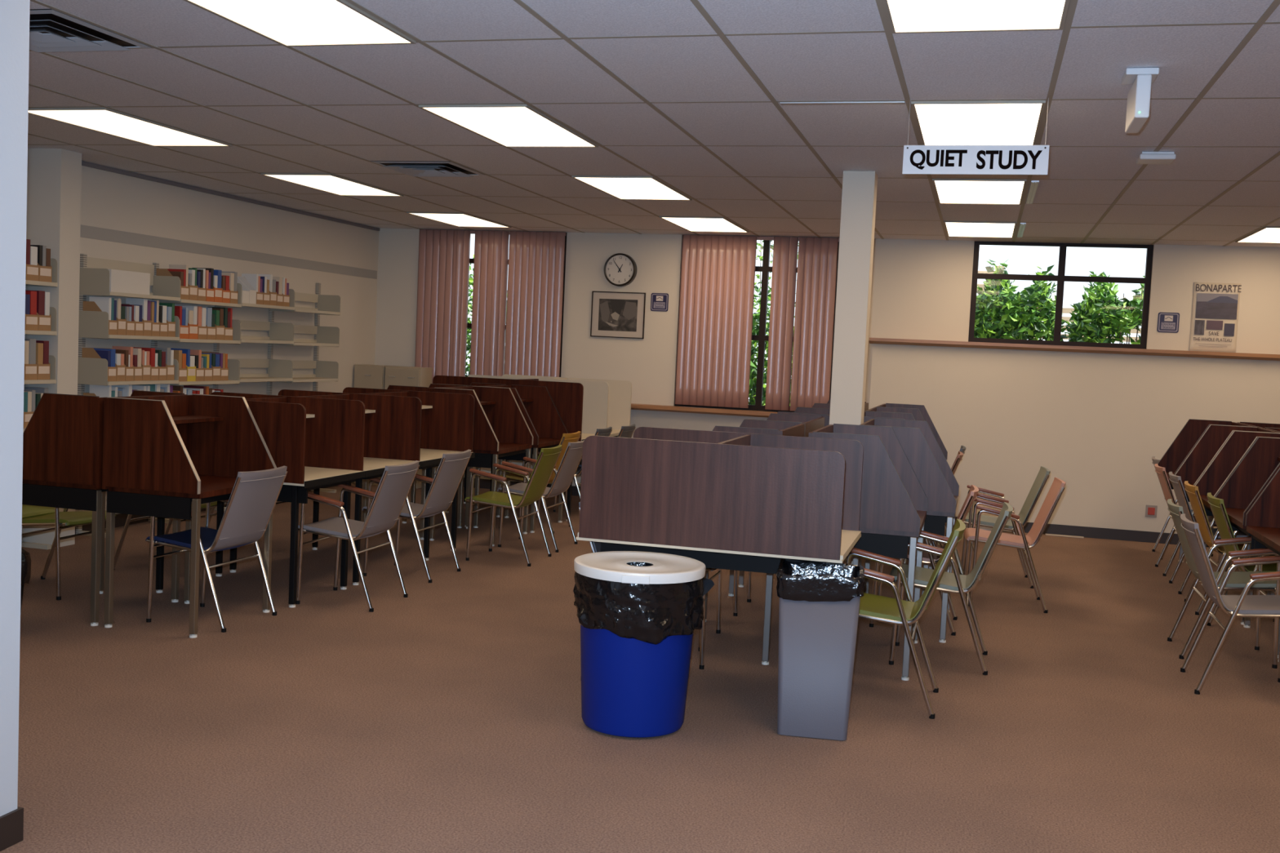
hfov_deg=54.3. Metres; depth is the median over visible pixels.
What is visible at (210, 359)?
book
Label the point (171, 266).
book
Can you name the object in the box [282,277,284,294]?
book
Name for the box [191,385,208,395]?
book
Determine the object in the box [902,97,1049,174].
hanging sign
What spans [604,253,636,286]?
wall clock
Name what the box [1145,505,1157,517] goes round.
power outlet
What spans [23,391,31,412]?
book
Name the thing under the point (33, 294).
book
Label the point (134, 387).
book
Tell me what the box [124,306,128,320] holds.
book
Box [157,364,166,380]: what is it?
magazine file
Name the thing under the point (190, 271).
book
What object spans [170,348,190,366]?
book
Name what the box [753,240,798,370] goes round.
tree
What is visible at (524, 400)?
shelf
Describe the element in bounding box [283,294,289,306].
magazine file
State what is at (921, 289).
wall
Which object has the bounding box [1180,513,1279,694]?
armchair
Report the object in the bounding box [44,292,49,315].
book
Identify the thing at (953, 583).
armchair
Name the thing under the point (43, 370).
magazine file
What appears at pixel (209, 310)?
book
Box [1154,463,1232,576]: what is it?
armchair
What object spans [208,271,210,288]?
book
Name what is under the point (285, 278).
book
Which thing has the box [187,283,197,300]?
magazine file
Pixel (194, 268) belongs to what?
book
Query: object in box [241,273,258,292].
book
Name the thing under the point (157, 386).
book
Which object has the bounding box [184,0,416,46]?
recessed light
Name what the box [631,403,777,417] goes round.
trim
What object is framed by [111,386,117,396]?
book
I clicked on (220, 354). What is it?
book
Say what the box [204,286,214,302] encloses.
magazine file
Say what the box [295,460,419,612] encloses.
armchair
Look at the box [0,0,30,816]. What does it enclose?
wall partition
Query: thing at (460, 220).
recessed light
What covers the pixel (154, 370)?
magazine file
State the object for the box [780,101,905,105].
ceiling strip
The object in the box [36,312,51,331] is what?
magazine file
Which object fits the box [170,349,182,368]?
book
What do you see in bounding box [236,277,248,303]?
magazine file
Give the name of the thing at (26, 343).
book
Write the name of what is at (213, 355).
book
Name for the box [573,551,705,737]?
recycling bin
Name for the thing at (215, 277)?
book
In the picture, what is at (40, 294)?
book
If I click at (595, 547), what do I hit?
armchair
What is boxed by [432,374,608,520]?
double carrel
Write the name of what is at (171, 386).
book
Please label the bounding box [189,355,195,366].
book
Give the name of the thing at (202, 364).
book
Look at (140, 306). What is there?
book
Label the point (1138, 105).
ceiling detector
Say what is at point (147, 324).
magazine file
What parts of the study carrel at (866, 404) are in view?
panel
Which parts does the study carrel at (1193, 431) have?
leg, edge trim, panel, edge trim, panel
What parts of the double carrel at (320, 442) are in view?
leg, leg, panel, panel, leg, leg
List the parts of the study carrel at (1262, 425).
panel, panel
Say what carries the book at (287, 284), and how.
in the magazine file at (286, 297)
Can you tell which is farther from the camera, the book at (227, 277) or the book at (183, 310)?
the book at (227, 277)
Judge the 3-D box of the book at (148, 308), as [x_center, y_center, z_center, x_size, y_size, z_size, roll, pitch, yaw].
[-3.827,-0.831,9.524,0.190,0.264,0.034,4,4,15]
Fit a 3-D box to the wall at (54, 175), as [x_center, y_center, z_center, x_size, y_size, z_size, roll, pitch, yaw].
[-4.102,-0.536,8.700,0.280,2.740,0.200,4,4,15]
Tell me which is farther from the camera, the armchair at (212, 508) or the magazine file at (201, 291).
the magazine file at (201, 291)
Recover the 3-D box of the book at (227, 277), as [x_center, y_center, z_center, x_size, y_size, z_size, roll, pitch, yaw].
[-3.537,-1.156,10.479,0.170,0.224,0.047,4,4,15]
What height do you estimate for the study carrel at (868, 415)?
1.193 m
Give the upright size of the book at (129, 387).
0.299 m
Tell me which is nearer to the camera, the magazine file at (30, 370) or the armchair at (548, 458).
the magazine file at (30, 370)
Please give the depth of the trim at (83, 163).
10.63 m
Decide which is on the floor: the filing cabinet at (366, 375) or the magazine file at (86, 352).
the filing cabinet at (366, 375)
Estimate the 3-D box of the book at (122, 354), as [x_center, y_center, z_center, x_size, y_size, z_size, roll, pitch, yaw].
[-3.916,-0.445,9.265,0.180,0.197,0.033,4,4,15]
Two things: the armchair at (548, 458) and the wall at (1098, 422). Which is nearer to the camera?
the armchair at (548, 458)
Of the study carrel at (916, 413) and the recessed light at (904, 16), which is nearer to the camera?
the recessed light at (904, 16)
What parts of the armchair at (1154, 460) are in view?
backrest, frame, frame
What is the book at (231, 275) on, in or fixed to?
in the magazine file at (233, 295)
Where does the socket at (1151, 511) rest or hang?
attached to the power outlet at (1150, 510)
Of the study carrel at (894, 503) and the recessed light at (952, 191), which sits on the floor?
the study carrel at (894, 503)
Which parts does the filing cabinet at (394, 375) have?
drawer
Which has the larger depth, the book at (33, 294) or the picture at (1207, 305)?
the picture at (1207, 305)
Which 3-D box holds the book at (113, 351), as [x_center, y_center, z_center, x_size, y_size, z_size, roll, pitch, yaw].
[-3.938,-0.456,9.161,0.170,0.231,0.046,4,4,15]
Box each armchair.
[22,504,115,599]
[114,501,217,569]
[145,466,288,632]
[208,502,291,555]
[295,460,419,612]
[361,449,471,582]
[464,444,562,566]
[497,440,584,552]
[498,431,581,533]
[536,426,612,517]
[564,424,635,511]
[577,502,714,680]
[697,567,721,651]
[733,570,751,616]
[842,519,965,719]
[869,484,978,635]
[888,502,1013,675]
[939,451,963,547]
[944,445,965,537]
[960,466,1050,588]
[964,477,1066,613]
[1151,456,1213,559]
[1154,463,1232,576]
[1167,498,1279,668]
[1168,471,1253,595]
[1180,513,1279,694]
[1184,480,1275,622]
[1206,492,1276,626]
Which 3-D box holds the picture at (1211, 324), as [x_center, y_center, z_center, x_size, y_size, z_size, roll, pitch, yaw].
[5.236,-0.924,11.375,0.136,0.083,0.001,4,4,15]
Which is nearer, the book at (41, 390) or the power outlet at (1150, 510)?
the book at (41, 390)
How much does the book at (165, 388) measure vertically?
0.271 m
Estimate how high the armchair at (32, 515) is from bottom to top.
0.836 m
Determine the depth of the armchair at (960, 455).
10.03 m
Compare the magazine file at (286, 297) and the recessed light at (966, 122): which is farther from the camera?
the magazine file at (286, 297)
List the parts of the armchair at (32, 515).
backrest, frame, frame, seat frame, seat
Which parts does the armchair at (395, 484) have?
armrest, frame, seat, armrest, seat frame, frame, backrest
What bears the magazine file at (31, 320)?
on the wall shelving at (54, 283)
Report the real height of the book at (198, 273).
0.231 m
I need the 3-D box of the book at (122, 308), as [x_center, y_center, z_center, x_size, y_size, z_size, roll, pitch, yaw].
[-3.902,-0.789,9.239,0.180,0.208,0.042,4,4,15]
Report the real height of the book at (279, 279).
0.256 m
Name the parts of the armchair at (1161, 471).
backrest, seat frame, frame, frame, seat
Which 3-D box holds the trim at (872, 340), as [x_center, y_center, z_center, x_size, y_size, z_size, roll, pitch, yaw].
[5.884,-0.606,11.150,7.569,0.055,0.230,4,4,15]
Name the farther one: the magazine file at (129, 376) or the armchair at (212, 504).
the magazine file at (129, 376)
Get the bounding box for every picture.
[590,290,645,338]
[1194,320,1204,334]
[1195,293,1238,319]
[1206,320,1222,329]
[1223,323,1235,336]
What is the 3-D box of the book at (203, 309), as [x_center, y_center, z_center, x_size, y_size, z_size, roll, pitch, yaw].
[-3.643,-0.847,10.197,0.190,0.253,0.051,4,4,15]
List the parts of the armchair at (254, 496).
frame, seat, seat frame, frame, backrest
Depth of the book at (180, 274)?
9.86 m
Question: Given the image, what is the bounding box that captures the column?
[829,170,877,564]
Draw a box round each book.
[23,389,35,411]
[23,391,27,412]
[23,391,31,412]
[24,338,35,364]
[24,340,29,364]
[24,386,48,393]
[25,289,44,315]
[25,290,36,315]
[25,293,30,314]
[26,239,30,264]
[30,244,42,266]
[30,246,37,265]
[35,340,48,364]
[35,342,43,364]
[35,393,40,408]
[42,245,46,266]
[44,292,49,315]
[45,248,50,266]
[88,296,111,319]
[89,384,111,397]
[91,347,115,366]
[95,350,111,366]
[111,297,114,319]
[111,384,132,396]
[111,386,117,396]
[111,390,115,396]
[112,346,133,366]
[113,300,116,319]
[114,298,120,319]
[115,349,128,366]
[115,353,120,364]
[117,387,127,396]
[117,391,121,396]
[120,304,133,321]
[120,306,124,319]
[120,353,124,364]
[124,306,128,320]
[124,306,131,320]
[125,297,147,320]
[130,304,142,321]
[132,384,150,391]
[132,385,146,391]
[133,305,139,321]
[133,346,155,366]
[133,347,141,366]
[133,355,137,366]
[137,384,155,391]
[141,350,144,364]
[144,351,146,364]
[144,351,150,364]
[146,300,151,320]
[147,299,159,322]
[150,301,154,322]
[151,346,170,364]
[153,301,156,322]
[155,349,161,366]
[155,353,157,366]
[155,383,159,391]
[158,306,162,322]
[159,302,174,321]
[159,305,166,323]
[160,383,169,392]
[160,386,167,391]
[161,351,165,366]
[166,306,172,321]
[167,268,186,286]
[168,264,188,286]
[168,271,183,285]
[169,385,173,392]
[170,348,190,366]
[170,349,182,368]
[170,350,173,364]
[172,385,182,393]
[174,305,197,324]
[174,306,182,325]
[182,306,188,325]
[182,309,185,325]
[182,353,186,368]
[182,387,203,394]
[183,385,205,394]
[186,389,192,395]
[187,273,191,285]
[187,310,193,324]
[188,267,196,285]
[188,269,195,285]
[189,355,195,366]
[190,349,201,368]
[190,355,198,368]
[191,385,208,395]
[191,390,199,394]
[195,267,213,288]
[196,268,205,288]
[196,269,203,288]
[196,271,200,287]
[196,306,202,326]
[200,357,203,368]
[201,307,206,326]
[201,352,211,368]
[201,354,209,368]
[201,355,206,368]
[202,306,212,326]
[204,270,208,288]
[207,306,227,327]
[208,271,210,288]
[208,352,222,368]
[211,314,214,327]
[211,353,215,366]
[212,307,223,325]
[212,310,219,325]
[213,269,222,288]
[213,275,217,288]
[215,354,219,366]
[217,352,225,368]
[221,272,234,291]
[221,275,225,289]
[221,275,229,290]
[222,271,237,291]
[225,353,227,368]
[226,311,230,327]
[227,307,232,328]
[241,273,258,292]
[253,273,272,292]
[257,275,260,292]
[259,279,262,292]
[260,276,264,293]
[264,276,266,293]
[266,279,269,293]
[271,279,275,292]
[272,276,282,294]
[275,281,279,293]
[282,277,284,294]
[284,278,286,294]
[286,282,288,295]
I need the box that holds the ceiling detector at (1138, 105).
[1120,67,1159,133]
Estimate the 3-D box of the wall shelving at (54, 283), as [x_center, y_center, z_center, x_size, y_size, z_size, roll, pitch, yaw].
[-4.250,-0.175,8.192,0.295,2.070,0.826,4,4,15]
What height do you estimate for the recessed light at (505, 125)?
0.012 m
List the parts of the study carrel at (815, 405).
panel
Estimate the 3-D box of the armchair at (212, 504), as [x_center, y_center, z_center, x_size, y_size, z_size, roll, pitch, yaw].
[-3.087,0.501,8.119,0.609,0.836,0.508,4,4,15]
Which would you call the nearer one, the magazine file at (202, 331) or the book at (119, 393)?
the book at (119, 393)
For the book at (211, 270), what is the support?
in the magazine file at (210, 293)
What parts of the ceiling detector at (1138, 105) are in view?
mounting plate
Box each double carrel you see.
[155,391,365,608]
[229,389,422,585]
[311,386,475,560]
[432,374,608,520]
[489,373,631,491]
[576,426,863,573]
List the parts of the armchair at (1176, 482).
backrest, seat frame, frame, frame, seat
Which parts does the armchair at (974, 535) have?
armrest, seat, armrest, frame, frame, seat frame, backrest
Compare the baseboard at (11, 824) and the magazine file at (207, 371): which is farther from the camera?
the magazine file at (207, 371)
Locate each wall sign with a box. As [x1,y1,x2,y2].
[650,293,668,311]
[1156,311,1179,333]
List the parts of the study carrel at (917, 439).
leg, leg, panel, edge trim, panel, edge trim, panel, leg, leg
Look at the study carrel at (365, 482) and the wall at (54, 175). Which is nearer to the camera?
the wall at (54, 175)
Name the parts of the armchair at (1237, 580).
backrest, frame, seat frame, frame, armrest, seat, armrest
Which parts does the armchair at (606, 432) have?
frame, frame, seat, seat frame, backrest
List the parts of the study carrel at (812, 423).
leg, leg, edge trim, edge trim, panel, panel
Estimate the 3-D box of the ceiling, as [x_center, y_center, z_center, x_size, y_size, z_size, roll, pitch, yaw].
[1.401,-1.455,4.631,13.300,0.100,15.400,4,4,15]
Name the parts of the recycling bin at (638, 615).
lid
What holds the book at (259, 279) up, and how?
in the magazine file at (259, 295)
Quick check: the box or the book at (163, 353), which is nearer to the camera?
the box
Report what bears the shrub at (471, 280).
on the ground
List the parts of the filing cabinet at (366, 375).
drawer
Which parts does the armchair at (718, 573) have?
seat frame, frame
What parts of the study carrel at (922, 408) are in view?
panel, edge trim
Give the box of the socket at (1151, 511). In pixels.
[1147,507,1155,515]
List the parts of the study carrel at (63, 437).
panel, edge trim, leg, leg, panel, edge trim, panel, leg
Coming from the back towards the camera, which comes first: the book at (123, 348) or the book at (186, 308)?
the book at (186, 308)
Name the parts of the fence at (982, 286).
slat panel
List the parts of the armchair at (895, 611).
armrest, armrest, seat, frame, frame, seat frame, backrest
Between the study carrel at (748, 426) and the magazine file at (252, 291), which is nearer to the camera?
the study carrel at (748, 426)
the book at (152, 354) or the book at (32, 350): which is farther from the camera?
the book at (152, 354)
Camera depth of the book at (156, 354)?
9.61 m
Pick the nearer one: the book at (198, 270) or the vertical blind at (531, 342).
the book at (198, 270)
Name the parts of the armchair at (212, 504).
frame, frame, seat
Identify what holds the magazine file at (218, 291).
on the wall shelving at (94, 278)
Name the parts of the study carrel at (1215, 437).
panel, panel, edge trim, edge trim, panel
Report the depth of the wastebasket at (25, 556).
6.25 m
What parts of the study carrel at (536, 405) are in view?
leg, panel, leg, edge trim, panel, leg, panel, edge trim, leg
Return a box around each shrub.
[465,254,507,377]
[748,285,794,407]
[973,259,1066,341]
[1060,271,1144,344]
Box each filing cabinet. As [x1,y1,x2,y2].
[351,364,385,485]
[381,365,432,488]
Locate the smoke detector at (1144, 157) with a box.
[1136,151,1176,164]
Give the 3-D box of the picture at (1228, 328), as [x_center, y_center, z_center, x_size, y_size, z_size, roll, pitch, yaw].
[5.355,-0.879,11.344,0.085,0.113,0.001,4,4,15]
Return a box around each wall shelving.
[21,257,57,549]
[75,253,340,537]
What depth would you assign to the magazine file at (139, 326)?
9.39 m
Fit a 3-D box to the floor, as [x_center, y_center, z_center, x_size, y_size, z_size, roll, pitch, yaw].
[1.270,1.376,4.806,13.300,0.100,15.400,4,4,15]
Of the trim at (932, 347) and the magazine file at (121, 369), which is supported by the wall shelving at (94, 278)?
the magazine file at (121, 369)
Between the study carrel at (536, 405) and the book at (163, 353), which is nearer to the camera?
the book at (163, 353)
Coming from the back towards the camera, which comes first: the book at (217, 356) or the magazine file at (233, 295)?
the magazine file at (233, 295)
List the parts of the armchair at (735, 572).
frame, frame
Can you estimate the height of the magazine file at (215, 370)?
0.235 m
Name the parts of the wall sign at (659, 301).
panel, caption panel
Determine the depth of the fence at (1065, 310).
14.35 m
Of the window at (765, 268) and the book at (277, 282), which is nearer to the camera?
the book at (277, 282)
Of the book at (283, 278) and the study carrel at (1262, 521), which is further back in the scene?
the book at (283, 278)
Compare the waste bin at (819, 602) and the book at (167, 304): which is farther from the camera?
the book at (167, 304)
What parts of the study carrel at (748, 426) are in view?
edge trim, panel, leg, edge trim, panel, panel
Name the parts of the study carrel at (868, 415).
panel, edge trim, panel, edge trim, leg, leg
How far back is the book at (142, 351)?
9.46 m
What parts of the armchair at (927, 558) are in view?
frame, frame, seat, seat frame, backrest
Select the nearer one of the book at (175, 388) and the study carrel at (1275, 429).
the study carrel at (1275, 429)
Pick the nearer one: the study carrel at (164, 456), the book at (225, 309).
the study carrel at (164, 456)
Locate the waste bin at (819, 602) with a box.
[776,558,865,740]
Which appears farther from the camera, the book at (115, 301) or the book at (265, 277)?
the book at (265, 277)
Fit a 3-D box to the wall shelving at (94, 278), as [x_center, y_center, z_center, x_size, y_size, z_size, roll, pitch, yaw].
[-3.549,-0.300,10.745,0.295,2.070,3.426,4,4,15]
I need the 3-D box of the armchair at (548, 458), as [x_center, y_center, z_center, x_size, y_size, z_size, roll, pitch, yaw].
[-0.912,0.544,9.050,0.609,0.836,0.508,4,4,14]
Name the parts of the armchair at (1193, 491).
backrest, frame, seat frame, seat, frame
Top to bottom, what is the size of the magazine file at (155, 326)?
0.235 m
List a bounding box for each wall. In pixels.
[22,148,81,546]
[80,162,378,514]
[374,228,1279,486]
[869,343,1279,533]
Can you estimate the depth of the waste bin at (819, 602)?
5.09 m
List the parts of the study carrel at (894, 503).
panel, panel, edge trim, panel, edge trim, leg, leg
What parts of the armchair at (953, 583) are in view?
armrest, seat, armrest, frame, frame, seat frame, backrest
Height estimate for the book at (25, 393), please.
0.234 m
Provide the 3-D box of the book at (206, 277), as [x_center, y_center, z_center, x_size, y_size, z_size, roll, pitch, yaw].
[-3.606,-1.155,10.205,0.160,0.250,0.029,4,4,15]
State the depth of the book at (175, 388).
9.94 m
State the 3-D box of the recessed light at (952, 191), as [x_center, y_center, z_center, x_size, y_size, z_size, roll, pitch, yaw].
[2.350,-1.593,8.502,0.657,0.014,1.191,4,4,15]
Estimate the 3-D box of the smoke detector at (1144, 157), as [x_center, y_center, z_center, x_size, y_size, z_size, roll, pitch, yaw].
[2.778,-1.446,6.724,0.180,0.041,0.180,4,4,15]
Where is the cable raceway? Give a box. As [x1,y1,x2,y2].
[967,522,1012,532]
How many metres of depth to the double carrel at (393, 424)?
8.43 m
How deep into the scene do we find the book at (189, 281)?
9.96 m
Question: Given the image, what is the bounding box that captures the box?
[107,268,150,294]
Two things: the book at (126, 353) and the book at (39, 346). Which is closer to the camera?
the book at (39, 346)
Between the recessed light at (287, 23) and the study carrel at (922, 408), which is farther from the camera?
the study carrel at (922, 408)
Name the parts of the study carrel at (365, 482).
leg, panel, edge trim, leg, panel, edge trim, panel, leg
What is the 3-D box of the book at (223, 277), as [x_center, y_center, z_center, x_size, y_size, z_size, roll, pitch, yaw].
[-3.545,-1.149,10.430,0.160,0.217,0.041,4,4,15]
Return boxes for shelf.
[171,414,224,424]
[306,413,315,417]
[364,408,375,413]
[422,404,432,408]
[479,400,496,404]
[520,398,533,402]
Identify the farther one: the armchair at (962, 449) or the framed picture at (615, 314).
the framed picture at (615, 314)
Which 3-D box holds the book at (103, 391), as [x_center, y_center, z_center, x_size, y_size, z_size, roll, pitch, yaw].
[-3.959,-0.159,9.156,0.170,0.296,0.024,4,4,15]
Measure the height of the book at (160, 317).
0.231 m
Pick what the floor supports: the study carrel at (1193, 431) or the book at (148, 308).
the study carrel at (1193, 431)
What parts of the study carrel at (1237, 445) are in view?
leg, edge trim, panel, panel, leg, edge trim, leg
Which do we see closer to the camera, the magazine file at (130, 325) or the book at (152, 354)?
the magazine file at (130, 325)
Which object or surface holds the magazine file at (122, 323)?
on the wall shelving at (94, 278)
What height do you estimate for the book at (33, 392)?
0.244 m
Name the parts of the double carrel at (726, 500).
panel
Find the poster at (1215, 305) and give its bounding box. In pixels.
[1189,282,1241,352]
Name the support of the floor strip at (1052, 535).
on the floor
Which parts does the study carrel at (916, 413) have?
panel, panel, edge trim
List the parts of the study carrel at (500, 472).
leg, leg, panel, leg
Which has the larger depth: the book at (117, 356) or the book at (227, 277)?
the book at (227, 277)
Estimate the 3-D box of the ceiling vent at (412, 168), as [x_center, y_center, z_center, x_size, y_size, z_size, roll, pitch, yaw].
[-1.452,-1.766,8.589,0.586,0.028,0.586,4,4,15]
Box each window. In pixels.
[466,232,566,377]
[674,235,839,412]
[968,240,1153,349]
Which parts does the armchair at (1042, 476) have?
armrest, seat, armrest, frame, frame, seat frame, backrest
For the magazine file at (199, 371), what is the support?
on the wall shelving at (94, 278)
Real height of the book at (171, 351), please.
0.232 m
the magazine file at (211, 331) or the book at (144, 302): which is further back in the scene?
the magazine file at (211, 331)
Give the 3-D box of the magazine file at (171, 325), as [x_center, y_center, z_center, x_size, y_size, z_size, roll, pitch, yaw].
[-3.767,-0.826,9.789,0.226,0.235,0.094,4,4,15]
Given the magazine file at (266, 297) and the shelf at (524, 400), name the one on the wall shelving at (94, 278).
the magazine file at (266, 297)
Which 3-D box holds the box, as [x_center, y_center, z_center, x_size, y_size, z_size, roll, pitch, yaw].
[-3.875,-1.076,9.296,0.200,0.164,0.440,4,4,15]
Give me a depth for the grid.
6.10 m
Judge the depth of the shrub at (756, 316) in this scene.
13.74 m
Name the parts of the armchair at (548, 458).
armrest, frame, seat, armrest, seat frame, frame, backrest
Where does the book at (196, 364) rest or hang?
in the magazine file at (199, 371)
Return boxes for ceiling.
[27,0,1279,247]
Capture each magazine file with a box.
[23,411,34,427]
[24,313,38,330]
[24,362,37,379]
[25,263,39,280]
[35,361,50,379]
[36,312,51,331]
[38,264,52,282]
[81,347,116,381]
[82,301,117,334]
[83,392,96,395]
[97,347,125,381]
[102,347,133,381]
[115,317,126,335]
[120,303,143,335]
[126,320,134,335]
[128,303,151,336]
[133,365,142,381]
[141,363,151,380]
[150,365,159,380]
[151,321,159,336]
[155,268,189,299]
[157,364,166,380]
[158,320,168,336]
[165,364,174,380]
[166,320,175,337]
[178,367,186,381]
[179,324,188,338]
[186,364,195,381]
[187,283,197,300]
[187,322,198,338]
[195,367,204,381]
[197,287,206,301]
[197,324,207,339]
[201,351,220,381]
[201,351,228,380]
[203,366,212,381]
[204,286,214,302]
[206,325,216,339]
[213,286,222,302]
[214,324,224,340]
[222,289,230,302]
[224,326,232,340]
[230,290,238,303]
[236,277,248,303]
[237,275,256,303]
[244,276,263,304]
[262,293,270,305]
[269,291,276,305]
[276,293,283,306]
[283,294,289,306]
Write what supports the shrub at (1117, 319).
on the ground
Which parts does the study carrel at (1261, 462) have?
edge trim, panel, leg, edge trim, panel, leg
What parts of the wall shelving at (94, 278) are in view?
header panel, shelf, shelf, shelf, rail, shelf, shelf, shelf, rail, rail, shelf, shelf, shelf, rail, rail, rail, shelf, shelf, shelf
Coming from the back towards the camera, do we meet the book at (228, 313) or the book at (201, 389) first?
the book at (228, 313)
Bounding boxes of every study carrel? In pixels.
[22,390,187,626]
[102,394,276,638]
[361,383,469,539]
[409,382,506,527]
[429,386,533,546]
[473,384,568,533]
[705,413,825,622]
[712,418,804,665]
[737,407,830,587]
[808,403,830,408]
[808,423,928,680]
[822,400,868,410]
[852,417,959,643]
[858,411,932,595]
[860,406,937,565]
[875,403,947,546]
[1157,418,1253,564]
[1174,424,1279,595]
[1195,431,1279,625]
[1215,436,1279,658]
[1237,422,1279,557]
[1244,467,1279,662]
[1256,427,1279,557]
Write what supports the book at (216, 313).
in the magazine file at (220, 333)
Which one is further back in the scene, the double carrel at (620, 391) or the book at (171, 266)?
the double carrel at (620, 391)
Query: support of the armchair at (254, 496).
on the floor
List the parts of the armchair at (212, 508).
frame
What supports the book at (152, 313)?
in the magazine file at (155, 326)
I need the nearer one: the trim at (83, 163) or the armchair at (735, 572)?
the armchair at (735, 572)
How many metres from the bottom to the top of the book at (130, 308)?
0.209 m
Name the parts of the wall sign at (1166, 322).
caption panel, panel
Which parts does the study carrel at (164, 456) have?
leg, panel, panel, edge trim, leg, leg, panel, edge trim, leg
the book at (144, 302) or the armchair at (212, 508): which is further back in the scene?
the book at (144, 302)
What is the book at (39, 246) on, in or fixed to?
in the magazine file at (45, 272)
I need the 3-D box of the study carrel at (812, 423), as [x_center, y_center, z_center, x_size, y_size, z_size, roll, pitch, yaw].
[0.750,0.534,7.555,0.563,1.193,0.902,4,4,15]
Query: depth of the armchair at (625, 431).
11.83 m
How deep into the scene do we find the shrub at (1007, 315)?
12.90 m
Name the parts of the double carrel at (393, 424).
leg, panel, leg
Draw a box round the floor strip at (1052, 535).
[1045,533,1084,537]
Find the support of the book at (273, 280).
in the magazine file at (273, 295)
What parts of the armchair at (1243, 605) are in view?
backrest, frame, seat frame, frame, seat, armrest, armrest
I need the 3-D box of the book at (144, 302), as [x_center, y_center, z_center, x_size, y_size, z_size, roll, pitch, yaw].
[-3.824,-0.834,9.479,0.160,0.275,0.040,4,4,15]
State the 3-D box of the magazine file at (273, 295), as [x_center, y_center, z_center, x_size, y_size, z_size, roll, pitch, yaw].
[-3.372,-1.203,11.154,0.226,0.235,0.106,4,4,15]
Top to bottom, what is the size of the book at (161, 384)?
0.293 m
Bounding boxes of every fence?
[977,266,1004,297]
[1033,306,1142,342]
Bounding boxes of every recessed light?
[28,106,232,146]
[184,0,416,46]
[260,173,404,196]
[406,211,511,227]
[418,104,598,146]
[571,175,692,199]
[659,216,749,232]
[882,0,1070,33]
[911,100,1045,145]
[932,178,1039,204]
[943,221,1026,237]
[1235,226,1279,243]
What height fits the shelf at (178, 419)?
0.020 m
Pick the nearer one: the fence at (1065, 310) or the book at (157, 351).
the book at (157, 351)
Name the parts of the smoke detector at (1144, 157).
mounting plate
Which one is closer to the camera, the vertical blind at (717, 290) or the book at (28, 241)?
the book at (28, 241)
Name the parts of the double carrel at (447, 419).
leg, leg, panel, leg, leg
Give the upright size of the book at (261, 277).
0.243 m
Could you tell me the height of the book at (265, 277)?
0.242 m
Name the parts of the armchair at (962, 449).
backrest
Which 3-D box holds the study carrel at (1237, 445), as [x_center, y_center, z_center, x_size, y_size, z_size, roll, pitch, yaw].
[3.986,0.644,8.182,0.563,1.193,0.752,4,4,15]
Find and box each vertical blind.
[414,229,565,383]
[675,234,839,410]
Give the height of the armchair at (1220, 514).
0.836 m
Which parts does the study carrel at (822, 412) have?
leg, edge trim, panel, edge trim, panel, panel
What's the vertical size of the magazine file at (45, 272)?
0.235 m
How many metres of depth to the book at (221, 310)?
10.39 m
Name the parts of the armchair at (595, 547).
seat frame, backrest, frame, seat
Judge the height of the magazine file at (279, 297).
0.235 m
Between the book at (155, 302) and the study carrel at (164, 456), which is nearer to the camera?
the study carrel at (164, 456)
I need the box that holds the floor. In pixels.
[0,483,1279,852]
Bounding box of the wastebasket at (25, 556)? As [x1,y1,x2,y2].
[20,547,31,613]
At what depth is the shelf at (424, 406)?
9.29 m
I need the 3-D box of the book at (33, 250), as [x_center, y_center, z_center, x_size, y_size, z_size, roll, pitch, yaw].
[-4.111,-1.092,8.342,0.150,0.223,0.059,4,4,15]
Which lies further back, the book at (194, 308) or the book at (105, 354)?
the book at (194, 308)
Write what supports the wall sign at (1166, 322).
attached to the wall at (921, 289)
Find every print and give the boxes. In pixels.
[598,298,637,331]
[1195,342,1231,346]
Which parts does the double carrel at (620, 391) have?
leg, panel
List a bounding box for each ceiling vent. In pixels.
[29,8,151,52]
[370,160,484,177]
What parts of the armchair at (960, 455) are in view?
seat frame, backrest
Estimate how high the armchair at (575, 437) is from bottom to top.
0.836 m
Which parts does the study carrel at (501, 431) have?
leg, panel, panel, edge trim, leg, leg, panel, edge trim, leg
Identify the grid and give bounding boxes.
[27,0,1279,246]
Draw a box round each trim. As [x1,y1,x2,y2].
[80,224,377,279]
[81,160,379,231]
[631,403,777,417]
[869,337,1279,360]
[928,346,933,414]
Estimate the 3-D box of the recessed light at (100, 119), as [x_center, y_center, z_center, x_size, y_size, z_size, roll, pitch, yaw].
[-3.029,-1.776,7.439,0.582,0.012,1.191,4,4,15]
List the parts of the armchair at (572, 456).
armrest, frame, seat, armrest, seat frame, frame, backrest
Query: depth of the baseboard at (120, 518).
9.73 m
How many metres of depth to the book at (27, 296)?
8.29 m
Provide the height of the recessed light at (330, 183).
0.012 m
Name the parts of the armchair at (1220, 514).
seat frame, backrest, frame, seat, frame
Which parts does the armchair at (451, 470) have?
armrest, frame, seat, seat frame, armrest, frame, backrest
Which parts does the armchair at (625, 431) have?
frame, seat frame, backrest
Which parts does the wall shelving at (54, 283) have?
shelf, shelf, shelf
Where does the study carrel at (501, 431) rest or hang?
on the floor
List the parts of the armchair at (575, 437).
frame, seat, seat frame, frame, backrest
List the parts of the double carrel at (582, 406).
leg, panel, panel, leg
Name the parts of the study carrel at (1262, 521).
edge trim, panel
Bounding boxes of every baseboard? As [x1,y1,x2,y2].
[0,807,23,851]
[75,484,337,534]
[463,477,1208,546]
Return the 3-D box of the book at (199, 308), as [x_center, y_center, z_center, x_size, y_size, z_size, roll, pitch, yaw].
[-3.653,-0.848,10.143,0.180,0.262,0.044,4,4,15]

